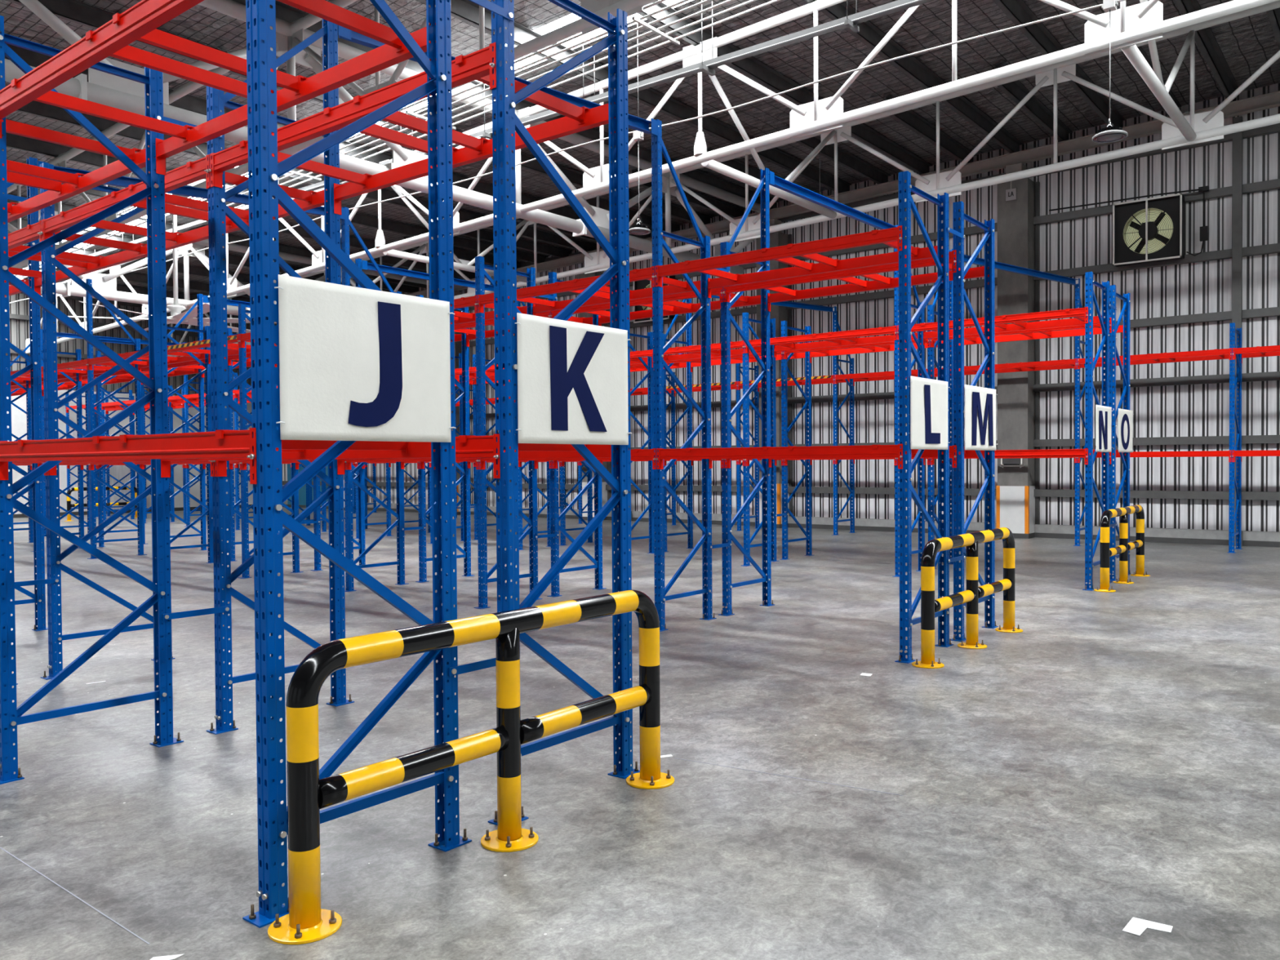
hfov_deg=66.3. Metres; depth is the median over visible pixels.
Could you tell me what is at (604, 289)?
support bar
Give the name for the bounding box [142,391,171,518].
frame
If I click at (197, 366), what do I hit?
support bar
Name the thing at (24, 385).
beam
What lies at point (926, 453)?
beam
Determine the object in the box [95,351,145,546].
frame
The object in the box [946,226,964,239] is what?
spacer
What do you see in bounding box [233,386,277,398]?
beam
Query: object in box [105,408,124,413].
beam
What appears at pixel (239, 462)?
beam
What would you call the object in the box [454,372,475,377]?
support bar
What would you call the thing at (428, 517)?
frame
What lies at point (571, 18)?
window
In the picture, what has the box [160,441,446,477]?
beam
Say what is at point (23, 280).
support bar
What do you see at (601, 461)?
beam
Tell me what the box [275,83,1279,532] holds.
wall
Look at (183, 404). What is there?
beam
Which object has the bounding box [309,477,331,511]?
frame
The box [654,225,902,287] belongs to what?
beam
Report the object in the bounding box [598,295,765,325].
beam
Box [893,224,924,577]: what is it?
frame
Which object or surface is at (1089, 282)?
frame
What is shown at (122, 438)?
support bar
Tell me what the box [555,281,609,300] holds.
support bar
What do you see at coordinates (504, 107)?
frame
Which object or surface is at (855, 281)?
support bar
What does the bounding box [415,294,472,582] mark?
frame
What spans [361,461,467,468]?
beam
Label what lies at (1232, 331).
frame
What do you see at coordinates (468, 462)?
beam
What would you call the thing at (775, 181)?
tie
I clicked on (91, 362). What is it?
beam
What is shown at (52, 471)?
beam
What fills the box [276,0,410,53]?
support bar
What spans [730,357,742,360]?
support bar
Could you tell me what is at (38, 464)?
beam
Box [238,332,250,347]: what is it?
beam
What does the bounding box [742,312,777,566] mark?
frame
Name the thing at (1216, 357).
beam
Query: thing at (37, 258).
support bar
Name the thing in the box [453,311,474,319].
support bar
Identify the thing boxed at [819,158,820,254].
lamp
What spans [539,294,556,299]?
spacer
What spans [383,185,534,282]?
brace
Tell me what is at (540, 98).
support bar
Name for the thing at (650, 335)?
frame
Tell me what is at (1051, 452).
beam
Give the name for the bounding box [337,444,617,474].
beam
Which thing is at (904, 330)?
frame
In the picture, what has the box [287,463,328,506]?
door
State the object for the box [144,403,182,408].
beam
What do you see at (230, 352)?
beam
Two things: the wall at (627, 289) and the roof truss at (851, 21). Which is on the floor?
the wall at (627, 289)
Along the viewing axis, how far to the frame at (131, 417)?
29.64 m
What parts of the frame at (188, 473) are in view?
upright post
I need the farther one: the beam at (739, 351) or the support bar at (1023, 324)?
the beam at (739, 351)
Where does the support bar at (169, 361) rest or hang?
attached to the beam at (180, 359)
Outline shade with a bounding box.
[1097,123,1122,133]
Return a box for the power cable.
[1048,185,1208,256]
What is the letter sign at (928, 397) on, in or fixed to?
attached to the frame at (904, 330)
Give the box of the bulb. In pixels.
[631,222,647,227]
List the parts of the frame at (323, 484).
upright post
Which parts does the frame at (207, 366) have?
upright post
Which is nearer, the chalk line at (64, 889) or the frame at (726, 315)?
the chalk line at (64, 889)
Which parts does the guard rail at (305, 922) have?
rail, post, rail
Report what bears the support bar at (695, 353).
attached to the beam at (735, 344)
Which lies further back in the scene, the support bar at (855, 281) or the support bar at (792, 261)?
the support bar at (855, 281)
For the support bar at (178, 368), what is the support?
attached to the beam at (145, 369)
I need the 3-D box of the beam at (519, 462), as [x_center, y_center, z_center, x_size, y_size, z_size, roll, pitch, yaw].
[-1.305,-0.342,17.637,2.498,0.201,0.080,0,1,38]
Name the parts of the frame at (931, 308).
upright post, upright post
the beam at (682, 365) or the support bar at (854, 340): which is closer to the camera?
the support bar at (854, 340)
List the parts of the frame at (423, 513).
upright post, upright post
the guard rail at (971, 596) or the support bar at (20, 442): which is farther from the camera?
the guard rail at (971, 596)
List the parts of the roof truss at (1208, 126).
gusset plate, gusset plate, gusset plate, gusset plate, gusset plate, gusset plate, gusset plate, gusset plate, gusset plate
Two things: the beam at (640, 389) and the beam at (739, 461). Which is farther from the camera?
the beam at (640, 389)
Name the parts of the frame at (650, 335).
upright post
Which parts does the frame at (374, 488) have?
upright post, upright post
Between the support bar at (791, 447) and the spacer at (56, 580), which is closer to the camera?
the spacer at (56, 580)
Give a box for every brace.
[281,217,426,283]
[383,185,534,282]
[701,74,836,218]
[1120,0,1196,141]
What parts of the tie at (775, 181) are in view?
plate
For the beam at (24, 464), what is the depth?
19.01 m
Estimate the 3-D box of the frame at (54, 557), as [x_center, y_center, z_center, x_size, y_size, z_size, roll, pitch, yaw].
[-4.289,-0.456,7.881,0.117,3.948,0.993,0,1,38]
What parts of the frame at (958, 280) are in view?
upright post, plate, upright post, plate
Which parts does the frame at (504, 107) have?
upright post, plate, upright post, plate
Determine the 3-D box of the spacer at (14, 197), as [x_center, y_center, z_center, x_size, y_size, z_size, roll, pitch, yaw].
[-4.631,-2.105,7.356,0.016,0.036,0.410,0,1,38]
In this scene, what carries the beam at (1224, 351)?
attached to the frame at (1232, 331)
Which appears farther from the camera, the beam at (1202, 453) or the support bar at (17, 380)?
the support bar at (17, 380)
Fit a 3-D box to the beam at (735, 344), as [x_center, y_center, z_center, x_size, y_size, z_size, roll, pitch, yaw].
[0.650,-2.082,16.049,2.498,0.201,0.080,0,1,38]
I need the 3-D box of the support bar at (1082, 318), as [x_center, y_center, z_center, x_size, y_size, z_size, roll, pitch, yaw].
[5.645,-2.112,12.652,0.044,0.086,0.913,0,1,38]
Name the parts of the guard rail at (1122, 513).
rail, post, rail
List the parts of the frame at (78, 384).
upright post, upright post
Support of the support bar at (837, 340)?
attached to the beam at (887, 330)
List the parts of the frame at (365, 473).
upright post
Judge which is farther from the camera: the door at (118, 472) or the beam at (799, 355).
the door at (118, 472)
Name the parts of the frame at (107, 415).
upright post, upright post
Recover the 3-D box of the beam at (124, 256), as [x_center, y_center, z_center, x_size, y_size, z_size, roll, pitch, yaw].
[-5.021,-1.914,8.964,2.498,0.201,0.056,0,1,38]
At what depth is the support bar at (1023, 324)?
13.29 m
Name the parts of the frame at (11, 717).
upright post, plate, upright post, plate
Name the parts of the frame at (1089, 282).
upright post, upright post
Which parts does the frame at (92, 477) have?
upright post, upright post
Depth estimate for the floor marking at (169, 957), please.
3.24 m
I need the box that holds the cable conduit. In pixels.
[8,0,1125,303]
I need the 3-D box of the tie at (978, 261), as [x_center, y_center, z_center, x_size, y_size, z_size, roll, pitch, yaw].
[6.552,-3.601,16.840,4.529,0.250,0.082,-1,1,-42]
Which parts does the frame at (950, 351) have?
upright post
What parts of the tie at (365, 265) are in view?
plate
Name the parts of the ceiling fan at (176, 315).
blade, blade, blade, blade, blade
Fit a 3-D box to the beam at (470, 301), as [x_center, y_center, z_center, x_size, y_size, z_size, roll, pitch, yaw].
[-2.798,-1.980,11.775,2.498,0.201,0.080,0,1,38]
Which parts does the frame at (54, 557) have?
plate, upright post, upright post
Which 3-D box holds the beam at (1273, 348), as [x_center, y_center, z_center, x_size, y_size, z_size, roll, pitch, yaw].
[11.155,-2.158,16.054,2.498,0.201,0.080,0,1,38]
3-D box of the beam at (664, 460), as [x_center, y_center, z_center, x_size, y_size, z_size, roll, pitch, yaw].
[0.662,-0.328,16.081,2.498,0.201,0.080,0,1,38]
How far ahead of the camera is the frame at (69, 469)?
31.04 m
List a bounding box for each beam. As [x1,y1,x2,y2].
[0,0,204,138]
[0,427,257,484]
[3,144,155,224]
[3,220,42,249]
[4,279,31,297]
[10,369,30,375]
[10,380,26,386]
[10,382,43,389]
[10,391,26,395]
[12,459,155,469]
[12,462,46,475]
[15,463,31,465]
[28,373,77,387]
[29,358,88,378]
[33,463,89,470]
[34,244,147,295]
[37,462,151,466]
[39,154,209,246]
[41,383,84,395]
[46,460,214,476]
[54,374,96,382]
[65,403,101,413]
[79,364,137,381]
[86,351,148,369]
[87,377,136,391]
[88,462,151,470]
[94,405,128,413]
[95,367,149,377]
[102,400,135,409]
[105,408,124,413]
[137,353,206,372]
[141,368,198,384]
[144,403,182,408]
[155,22,435,175]
[155,189,327,262]
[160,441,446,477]
[167,333,239,353]
[167,356,226,368]
[168,395,184,402]
[170,459,330,468]
[170,461,241,470]
[171,398,205,407]
[173,404,205,408]
[181,401,205,408]
[184,390,234,402]
[201,361,254,377]
[206,42,496,187]
[208,344,276,364]
[211,433,500,478]
[227,352,250,365]
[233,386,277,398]
[234,462,291,467]
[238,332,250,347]
[240,460,345,470]
[295,462,397,469]
[333,102,615,214]
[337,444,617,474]
[345,458,479,469]
[352,462,386,466]
[355,462,430,466]
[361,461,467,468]
[400,460,533,469]
[419,460,551,468]
[450,295,477,313]
[450,306,530,324]
[450,333,466,346]
[453,311,550,329]
[454,364,504,373]
[454,374,460,382]
[454,396,510,407]
[466,316,595,346]
[467,460,563,468]
[469,372,494,377]
[473,376,494,384]
[476,266,654,313]
[477,448,656,469]
[518,460,611,466]
[533,280,703,315]
[534,458,702,468]
[550,287,723,318]
[551,458,724,468]
[560,460,643,466]
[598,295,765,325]
[599,458,766,464]
[627,357,649,366]
[627,387,648,392]
[630,340,744,358]
[630,362,686,372]
[630,363,647,366]
[630,390,671,395]
[652,346,773,367]
[653,381,737,393]
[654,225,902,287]
[655,444,902,469]
[663,351,782,368]
[663,459,744,466]
[663,459,783,466]
[674,386,750,396]
[690,351,808,372]
[707,245,942,297]
[709,448,943,468]
[722,249,956,302]
[724,444,956,467]
[737,374,834,390]
[737,459,834,464]
[743,325,896,353]
[744,457,897,466]
[757,378,852,391]
[768,266,989,311]
[768,449,989,467]
[774,332,920,357]
[774,458,921,465]
[782,338,929,359]
[783,458,929,465]
[809,340,951,363]
[810,457,951,465]
[834,368,942,383]
[835,458,893,463]
[853,373,951,386]
[897,306,1088,339]
[897,448,1088,465]
[923,315,1105,345]
[923,449,1105,465]
[929,317,1111,346]
[930,452,1111,464]
[950,358,1076,371]
[958,324,1125,345]
[964,364,1084,375]
[964,457,1076,462]
[1035,449,1125,460]
[1076,450,1231,462]
[1077,347,1231,368]
[1094,354,1236,367]
[1231,449,1279,462]
[1232,345,1279,359]
[1240,351,1279,363]
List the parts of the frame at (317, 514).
upright post, upright post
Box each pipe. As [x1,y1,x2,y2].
[14,0,780,275]
[76,0,688,233]
[188,0,666,198]
[191,0,734,208]
[207,0,711,202]
[226,0,757,206]
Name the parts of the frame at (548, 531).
upright post, upright post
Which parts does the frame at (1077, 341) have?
upright post, upright post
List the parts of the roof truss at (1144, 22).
gusset plate, gusset plate, gusset plate, gusset plate, gusset plate, gusset plate, gusset plate, gusset plate, gusset plate, gusset plate, gusset plate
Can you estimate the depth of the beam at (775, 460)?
15.93 m
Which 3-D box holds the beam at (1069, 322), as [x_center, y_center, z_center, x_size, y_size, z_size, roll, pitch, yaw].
[5.116,-2.070,13.610,2.498,0.201,0.056,0,1,38]
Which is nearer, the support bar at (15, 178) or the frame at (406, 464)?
the support bar at (15, 178)
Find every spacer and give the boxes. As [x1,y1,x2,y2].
[2,193,53,207]
[9,577,59,586]
[154,114,222,138]
[162,605,230,620]
[300,520,319,524]
[401,526,426,530]
[448,657,495,676]
[468,0,513,21]
[534,533,559,538]
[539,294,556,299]
[709,542,731,548]
[715,267,730,272]
[774,513,787,516]
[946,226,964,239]
[947,555,965,563]
[1108,303,1117,310]
[1109,523,1116,527]
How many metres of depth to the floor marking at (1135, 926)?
3.41 m
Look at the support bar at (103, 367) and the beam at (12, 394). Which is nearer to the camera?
the support bar at (103, 367)
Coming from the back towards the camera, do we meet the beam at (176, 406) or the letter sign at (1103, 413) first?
the beam at (176, 406)
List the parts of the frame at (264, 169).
plate, upright post, upright post, plate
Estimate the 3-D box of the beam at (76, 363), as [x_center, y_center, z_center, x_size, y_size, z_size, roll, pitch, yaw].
[-10.667,-2.037,17.997,2.498,0.201,0.080,0,1,38]
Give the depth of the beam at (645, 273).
10.20 m
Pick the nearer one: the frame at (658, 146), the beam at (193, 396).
the frame at (658, 146)
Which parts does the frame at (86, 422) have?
upright post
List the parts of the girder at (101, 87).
gusset plate, gusset plate, gusset plate, gusset plate, gusset plate, gusset plate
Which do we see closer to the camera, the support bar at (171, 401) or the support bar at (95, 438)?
the support bar at (95, 438)
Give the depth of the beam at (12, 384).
21.31 m
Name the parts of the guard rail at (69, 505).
rail, rail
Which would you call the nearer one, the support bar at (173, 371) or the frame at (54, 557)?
the frame at (54, 557)
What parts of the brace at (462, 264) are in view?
gusset plate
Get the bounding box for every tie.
[37,160,344,219]
[53,332,184,345]
[202,295,250,307]
[337,25,657,135]
[361,260,517,291]
[711,295,836,313]
[768,170,898,229]
[958,253,1079,286]
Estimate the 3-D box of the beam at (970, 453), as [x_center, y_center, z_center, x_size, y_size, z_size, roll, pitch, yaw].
[2.417,-0.236,10.298,2.498,0.201,0.056,0,1,38]
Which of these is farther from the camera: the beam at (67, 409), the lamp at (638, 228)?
the beam at (67, 409)
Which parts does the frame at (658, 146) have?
upright post, upright post, plate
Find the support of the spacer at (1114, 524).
attached to the frame at (1089, 282)
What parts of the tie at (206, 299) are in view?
plate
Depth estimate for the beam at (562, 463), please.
19.32 m
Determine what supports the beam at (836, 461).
attached to the frame at (950, 351)
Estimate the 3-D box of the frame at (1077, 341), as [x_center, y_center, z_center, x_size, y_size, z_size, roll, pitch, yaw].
[8.480,-1.226,18.745,0.117,4.914,0.993,0,1,38]
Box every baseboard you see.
[13,504,253,518]
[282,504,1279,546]
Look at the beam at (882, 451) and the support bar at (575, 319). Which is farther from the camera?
the support bar at (575, 319)
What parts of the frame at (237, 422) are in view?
upright post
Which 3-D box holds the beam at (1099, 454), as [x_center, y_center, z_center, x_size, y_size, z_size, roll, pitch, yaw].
[5.128,-0.316,13.641,2.498,0.201,0.056,0,1,38]
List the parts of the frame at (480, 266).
upright post, upright post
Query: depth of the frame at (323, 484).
23.73 m
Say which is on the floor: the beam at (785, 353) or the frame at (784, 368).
the frame at (784, 368)
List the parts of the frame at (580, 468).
upright post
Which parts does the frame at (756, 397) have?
upright post, upright post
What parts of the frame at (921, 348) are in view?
upright post, upright post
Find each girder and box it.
[0,0,763,274]
[7,202,426,317]
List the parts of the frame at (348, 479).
upright post, upright post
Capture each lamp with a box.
[629,35,650,235]
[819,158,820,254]
[1092,0,1128,142]
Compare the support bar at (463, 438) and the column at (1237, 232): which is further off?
the column at (1237, 232)
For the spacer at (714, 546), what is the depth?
10.26 m
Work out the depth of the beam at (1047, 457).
18.61 m
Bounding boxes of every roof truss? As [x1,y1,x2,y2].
[2,0,657,268]
[18,0,934,279]
[25,0,1279,353]
[167,0,1279,356]
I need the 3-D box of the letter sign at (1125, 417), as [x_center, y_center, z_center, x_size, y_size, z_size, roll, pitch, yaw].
[6.707,-0.677,13.524,0.022,0.590,0.892,0,1,38]
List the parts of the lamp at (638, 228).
drop rod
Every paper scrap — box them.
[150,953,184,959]
[660,754,672,758]
[860,672,871,675]
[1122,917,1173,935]
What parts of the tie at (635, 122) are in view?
plate, plate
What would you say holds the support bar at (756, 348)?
attached to the beam at (735, 344)
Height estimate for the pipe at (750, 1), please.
0.874 m
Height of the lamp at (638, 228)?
3.298 m
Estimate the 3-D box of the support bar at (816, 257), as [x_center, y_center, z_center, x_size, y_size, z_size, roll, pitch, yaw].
[1.581,-2.015,8.865,0.044,0.086,0.913,0,1,38]
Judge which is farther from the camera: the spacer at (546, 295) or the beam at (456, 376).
the beam at (456, 376)
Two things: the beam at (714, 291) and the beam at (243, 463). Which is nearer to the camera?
the beam at (714, 291)
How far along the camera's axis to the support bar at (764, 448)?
8.70 m
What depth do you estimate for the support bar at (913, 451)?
8.61 m
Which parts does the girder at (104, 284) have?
gusset plate, gusset plate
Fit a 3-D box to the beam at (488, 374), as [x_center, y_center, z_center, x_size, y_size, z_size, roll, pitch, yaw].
[-2.754,-2.126,19.832,2.498,0.201,0.056,0,1,38]
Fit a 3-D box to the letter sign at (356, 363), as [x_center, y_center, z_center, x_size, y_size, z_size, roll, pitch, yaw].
[-1.040,-0.447,3.812,0.021,0.590,0.832,0,1,38]
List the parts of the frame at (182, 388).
upright post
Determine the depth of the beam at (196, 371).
19.28 m
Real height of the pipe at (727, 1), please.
1.314 m
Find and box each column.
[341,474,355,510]
[445,290,471,515]
[578,271,610,519]
[755,218,793,528]
[996,162,1039,538]
[1231,115,1243,546]
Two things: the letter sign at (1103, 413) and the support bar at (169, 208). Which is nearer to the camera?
the support bar at (169, 208)
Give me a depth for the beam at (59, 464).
17.75 m
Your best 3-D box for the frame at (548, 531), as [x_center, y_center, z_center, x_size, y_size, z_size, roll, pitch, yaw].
[-2.025,-1.151,18.740,0.117,4.914,0.993,0,1,38]
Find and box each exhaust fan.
[633,275,678,323]
[1112,193,1186,266]
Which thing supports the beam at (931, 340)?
attached to the frame at (1126, 304)
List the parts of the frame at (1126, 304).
upright post, upright post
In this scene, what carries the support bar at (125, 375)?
attached to the beam at (196, 371)
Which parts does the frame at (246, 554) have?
upright post, upright post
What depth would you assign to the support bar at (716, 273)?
9.63 m
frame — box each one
[0,15,183,784]
[5,156,48,631]
[5,328,46,534]
[8,359,33,542]
[30,346,84,551]
[40,162,174,679]
[45,368,90,542]
[65,393,97,518]
[85,278,146,559]
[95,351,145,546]
[100,389,134,520]
[105,394,135,516]
[142,384,174,523]
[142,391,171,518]
[166,325,213,563]
[167,293,208,550]
[181,387,207,520]
[183,342,213,526]
[206,18,354,734]
[226,328,279,561]
[232,385,253,513]
[233,373,253,529]
[238,303,303,578]
[242,0,471,928]
[276,385,312,527]
[291,463,326,532]
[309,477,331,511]
[311,257,365,570]
[341,206,408,591]
[343,466,369,528]
[352,463,377,513]
[353,462,393,538]
[402,462,431,534]
[404,462,417,515]
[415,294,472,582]
[429,352,464,543]
[452,386,477,518]
[472,354,506,540]
[474,256,542,608]
[488,0,639,825]
[513,383,534,518]
[515,287,551,550]
[546,271,606,596]
[560,461,592,545]
[577,462,602,524]
[627,332,653,553]
[651,119,716,631]
[653,372,675,525]
[660,298,693,551]
[718,167,774,616]
[736,363,759,530]
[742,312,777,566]
[779,320,813,559]
[831,311,855,535]
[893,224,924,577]
[894,170,953,663]
[927,248,953,568]
[946,351,960,531]
[951,200,998,641]
[1073,284,1090,546]
[1082,271,1111,591]
[1109,284,1130,581]
[1227,322,1242,553]
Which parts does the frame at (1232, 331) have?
upright post, upright post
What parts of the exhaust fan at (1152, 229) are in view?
blade, blade, support arm, motor, blade, blade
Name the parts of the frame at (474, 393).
upright post, upright post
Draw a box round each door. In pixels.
[7,423,45,514]
[68,425,137,511]
[153,427,208,507]
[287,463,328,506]
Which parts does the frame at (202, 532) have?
upright post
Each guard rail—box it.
[64,486,138,521]
[267,590,674,944]
[911,527,1022,668]
[1093,504,1150,591]
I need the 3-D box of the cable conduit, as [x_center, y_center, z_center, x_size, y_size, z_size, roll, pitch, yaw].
[-5.123,-5.168,18.463,36.601,0.081,0.064,0,1,38]
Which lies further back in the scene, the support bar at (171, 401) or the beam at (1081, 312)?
the support bar at (171, 401)
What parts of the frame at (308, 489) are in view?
upright post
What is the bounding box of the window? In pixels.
[23,0,682,269]
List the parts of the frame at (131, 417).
upright post, upright post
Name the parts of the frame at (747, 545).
upright post, upright post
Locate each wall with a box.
[4,293,275,395]
[6,390,256,512]
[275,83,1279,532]
[626,288,631,521]
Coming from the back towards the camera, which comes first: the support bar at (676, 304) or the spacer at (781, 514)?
the spacer at (781, 514)
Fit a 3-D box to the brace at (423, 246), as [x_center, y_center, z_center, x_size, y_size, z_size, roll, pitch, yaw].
[-6.939,-5.303,23.937,0.140,1.652,4.340,0,1,38]
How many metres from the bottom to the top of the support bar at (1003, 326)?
0.086 m
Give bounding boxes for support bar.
[1,119,142,162]
[2,160,84,187]
[2,171,64,194]
[3,202,17,215]
[4,251,87,269]
[4,279,27,284]
[8,244,104,266]
[8,266,41,278]
[10,379,23,382]
[10,390,24,392]
[11,78,194,142]
[13,377,30,380]
[17,440,31,446]
[26,224,144,253]
[41,371,73,376]
[41,384,67,388]
[53,368,87,374]
[57,363,106,371]
[57,382,82,386]
[60,211,182,243]
[62,362,112,369]
[63,380,87,383]
[80,360,131,366]
[85,30,277,97]
[92,435,111,443]
[93,377,118,382]
[96,356,149,365]
[107,375,134,378]
[111,191,231,227]
[112,13,307,95]
[118,353,170,362]
[118,373,149,377]
[119,434,305,455]
[125,352,177,361]
[128,184,248,222]
[142,370,174,374]
[167,345,210,354]
[167,351,200,358]
[167,367,194,372]
[168,400,177,403]
[178,364,204,368]
[178,398,196,400]
[186,161,315,204]
[193,341,247,351]
[201,339,250,349]
[215,429,408,453]
[234,357,254,361]
[240,140,372,187]
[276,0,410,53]
[324,106,457,161]
[353,95,488,154]
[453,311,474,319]
[453,315,459,321]
[453,328,475,334]
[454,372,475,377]
[455,54,589,124]
[458,435,586,451]
[460,297,519,309]
[516,297,555,308]
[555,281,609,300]
[567,315,584,323]
[573,279,630,293]
[586,310,609,316]
[630,357,639,362]
[630,364,648,369]
[632,268,687,289]
[635,351,668,359]
[640,303,674,312]
[662,300,692,311]
[666,362,679,367]
[675,346,706,355]
[684,260,739,283]
[688,345,720,355]
[715,293,748,303]
[730,341,760,351]
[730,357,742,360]
[761,248,813,272]
[762,446,770,450]
[764,286,798,297]
[775,342,794,348]
[786,243,839,268]
[786,352,796,357]
[788,445,795,449]
[812,350,828,355]
[813,333,841,344]
[828,331,857,342]
[837,276,868,288]
[858,346,875,351]
[862,273,892,286]
[871,229,919,257]
[871,444,918,455]
[875,344,890,350]
[920,322,942,333]
[942,263,966,276]
[959,446,966,455]
[964,337,977,342]
[982,316,1006,329]
[1002,315,1026,328]
[1021,332,1034,337]
[1039,330,1052,337]
[1065,308,1084,323]
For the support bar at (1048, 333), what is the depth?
14.25 m
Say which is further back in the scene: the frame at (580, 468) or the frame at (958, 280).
the frame at (580, 468)
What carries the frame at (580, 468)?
on the floor
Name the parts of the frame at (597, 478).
upright post, upright post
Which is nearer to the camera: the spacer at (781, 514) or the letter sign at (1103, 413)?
the letter sign at (1103, 413)
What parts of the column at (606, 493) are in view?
white panel, skirting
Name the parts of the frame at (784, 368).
upright post, upright post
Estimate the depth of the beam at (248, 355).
16.47 m
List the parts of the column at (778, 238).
skirting, white panel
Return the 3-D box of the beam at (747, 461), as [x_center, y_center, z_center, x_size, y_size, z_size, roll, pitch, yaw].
[2.630,-0.314,14.525,2.498,0.201,0.080,0,1,38]
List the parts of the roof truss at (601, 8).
gusset plate, gusset plate, gusset plate, gusset plate, gusset plate, gusset plate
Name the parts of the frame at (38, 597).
upright post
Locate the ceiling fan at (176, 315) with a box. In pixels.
[67,194,276,333]
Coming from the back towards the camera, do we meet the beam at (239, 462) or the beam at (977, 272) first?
the beam at (239, 462)
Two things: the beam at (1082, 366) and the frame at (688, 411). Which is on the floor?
the frame at (688, 411)
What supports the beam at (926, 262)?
attached to the frame at (958, 280)
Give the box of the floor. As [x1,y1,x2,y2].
[0,506,1279,959]
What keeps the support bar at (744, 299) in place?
attached to the beam at (714, 291)
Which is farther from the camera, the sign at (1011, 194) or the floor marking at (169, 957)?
the sign at (1011, 194)
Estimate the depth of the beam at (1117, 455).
13.86 m
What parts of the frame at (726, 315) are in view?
upright post, upright post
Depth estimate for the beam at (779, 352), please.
17.03 m
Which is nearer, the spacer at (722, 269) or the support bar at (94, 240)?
the support bar at (94, 240)
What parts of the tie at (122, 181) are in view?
plate, plate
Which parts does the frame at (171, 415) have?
upright post, upright post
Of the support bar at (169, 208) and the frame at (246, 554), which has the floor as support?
the frame at (246, 554)
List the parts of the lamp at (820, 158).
drop rod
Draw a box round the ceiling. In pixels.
[0,0,1279,318]
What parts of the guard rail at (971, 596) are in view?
rail, post, rail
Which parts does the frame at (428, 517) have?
upright post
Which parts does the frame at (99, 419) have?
upright post, upright post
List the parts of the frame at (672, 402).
upright post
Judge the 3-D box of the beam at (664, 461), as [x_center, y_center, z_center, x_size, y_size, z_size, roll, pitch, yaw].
[1.401,-0.350,17.014,2.498,0.201,0.080,0,1,38]
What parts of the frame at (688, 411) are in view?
upright post, upright post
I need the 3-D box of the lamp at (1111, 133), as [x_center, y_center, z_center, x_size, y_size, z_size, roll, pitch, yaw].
[5.010,-5.299,10.446,0.344,3.298,0.344,0,1,38]
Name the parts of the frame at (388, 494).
upright post, upright post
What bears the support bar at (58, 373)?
attached to the beam at (28, 372)
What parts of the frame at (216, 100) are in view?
upright post, plate, upright post, plate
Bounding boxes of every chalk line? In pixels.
[0,847,149,944]
[674,757,902,795]
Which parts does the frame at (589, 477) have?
upright post, upright post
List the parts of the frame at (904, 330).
plate, upright post, upright post, plate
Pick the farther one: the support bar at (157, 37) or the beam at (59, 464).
the beam at (59, 464)
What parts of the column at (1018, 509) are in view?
white panel, skirting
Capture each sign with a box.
[274,274,456,442]
[515,312,631,444]
[910,375,950,449]
[964,384,997,450]
[1000,457,1023,467]
[1005,181,1016,200]
[1095,404,1112,452]
[1118,408,1133,452]
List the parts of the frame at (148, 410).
upright post, upright post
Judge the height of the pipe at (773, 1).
1.274 m
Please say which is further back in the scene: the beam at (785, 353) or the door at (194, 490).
the door at (194, 490)
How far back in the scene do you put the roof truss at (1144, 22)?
13.89 m
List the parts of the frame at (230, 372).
upright post, upright post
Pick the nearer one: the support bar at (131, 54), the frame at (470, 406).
the support bar at (131, 54)
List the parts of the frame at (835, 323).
upright post, upright post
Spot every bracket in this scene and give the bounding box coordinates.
[288,170,321,180]
[405,110,455,129]
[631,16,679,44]
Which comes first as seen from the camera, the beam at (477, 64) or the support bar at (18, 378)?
the beam at (477, 64)
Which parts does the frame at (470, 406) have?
upright post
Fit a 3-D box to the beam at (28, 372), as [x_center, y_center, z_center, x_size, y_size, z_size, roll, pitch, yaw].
[-12.634,-2.050,19.553,2.498,0.201,0.080,0,1,38]
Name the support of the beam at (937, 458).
attached to the frame at (784, 368)
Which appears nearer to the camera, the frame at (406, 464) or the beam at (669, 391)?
the beam at (669, 391)
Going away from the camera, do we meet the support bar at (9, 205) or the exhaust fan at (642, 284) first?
the support bar at (9, 205)
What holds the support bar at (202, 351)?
attached to the beam at (230, 352)
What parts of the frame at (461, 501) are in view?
upright post, upright post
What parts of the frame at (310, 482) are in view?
upright post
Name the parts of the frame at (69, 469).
upright post, upright post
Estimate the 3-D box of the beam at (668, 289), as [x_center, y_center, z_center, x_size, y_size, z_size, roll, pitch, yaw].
[-0.299,-1.982,10.891,2.498,0.201,0.056,0,1,38]
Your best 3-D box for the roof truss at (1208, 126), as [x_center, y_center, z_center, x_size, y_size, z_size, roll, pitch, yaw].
[-3.291,-5.523,23.885,34.091,3.051,0.136,0,1,38]
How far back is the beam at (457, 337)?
14.23 m
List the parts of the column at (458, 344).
white panel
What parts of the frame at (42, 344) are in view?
upright post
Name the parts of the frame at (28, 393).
upright post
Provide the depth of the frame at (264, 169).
3.59 m
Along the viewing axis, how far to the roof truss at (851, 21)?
13.60 m
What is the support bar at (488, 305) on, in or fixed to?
attached to the beam at (470, 301)
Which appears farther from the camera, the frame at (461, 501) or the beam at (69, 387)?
the beam at (69, 387)

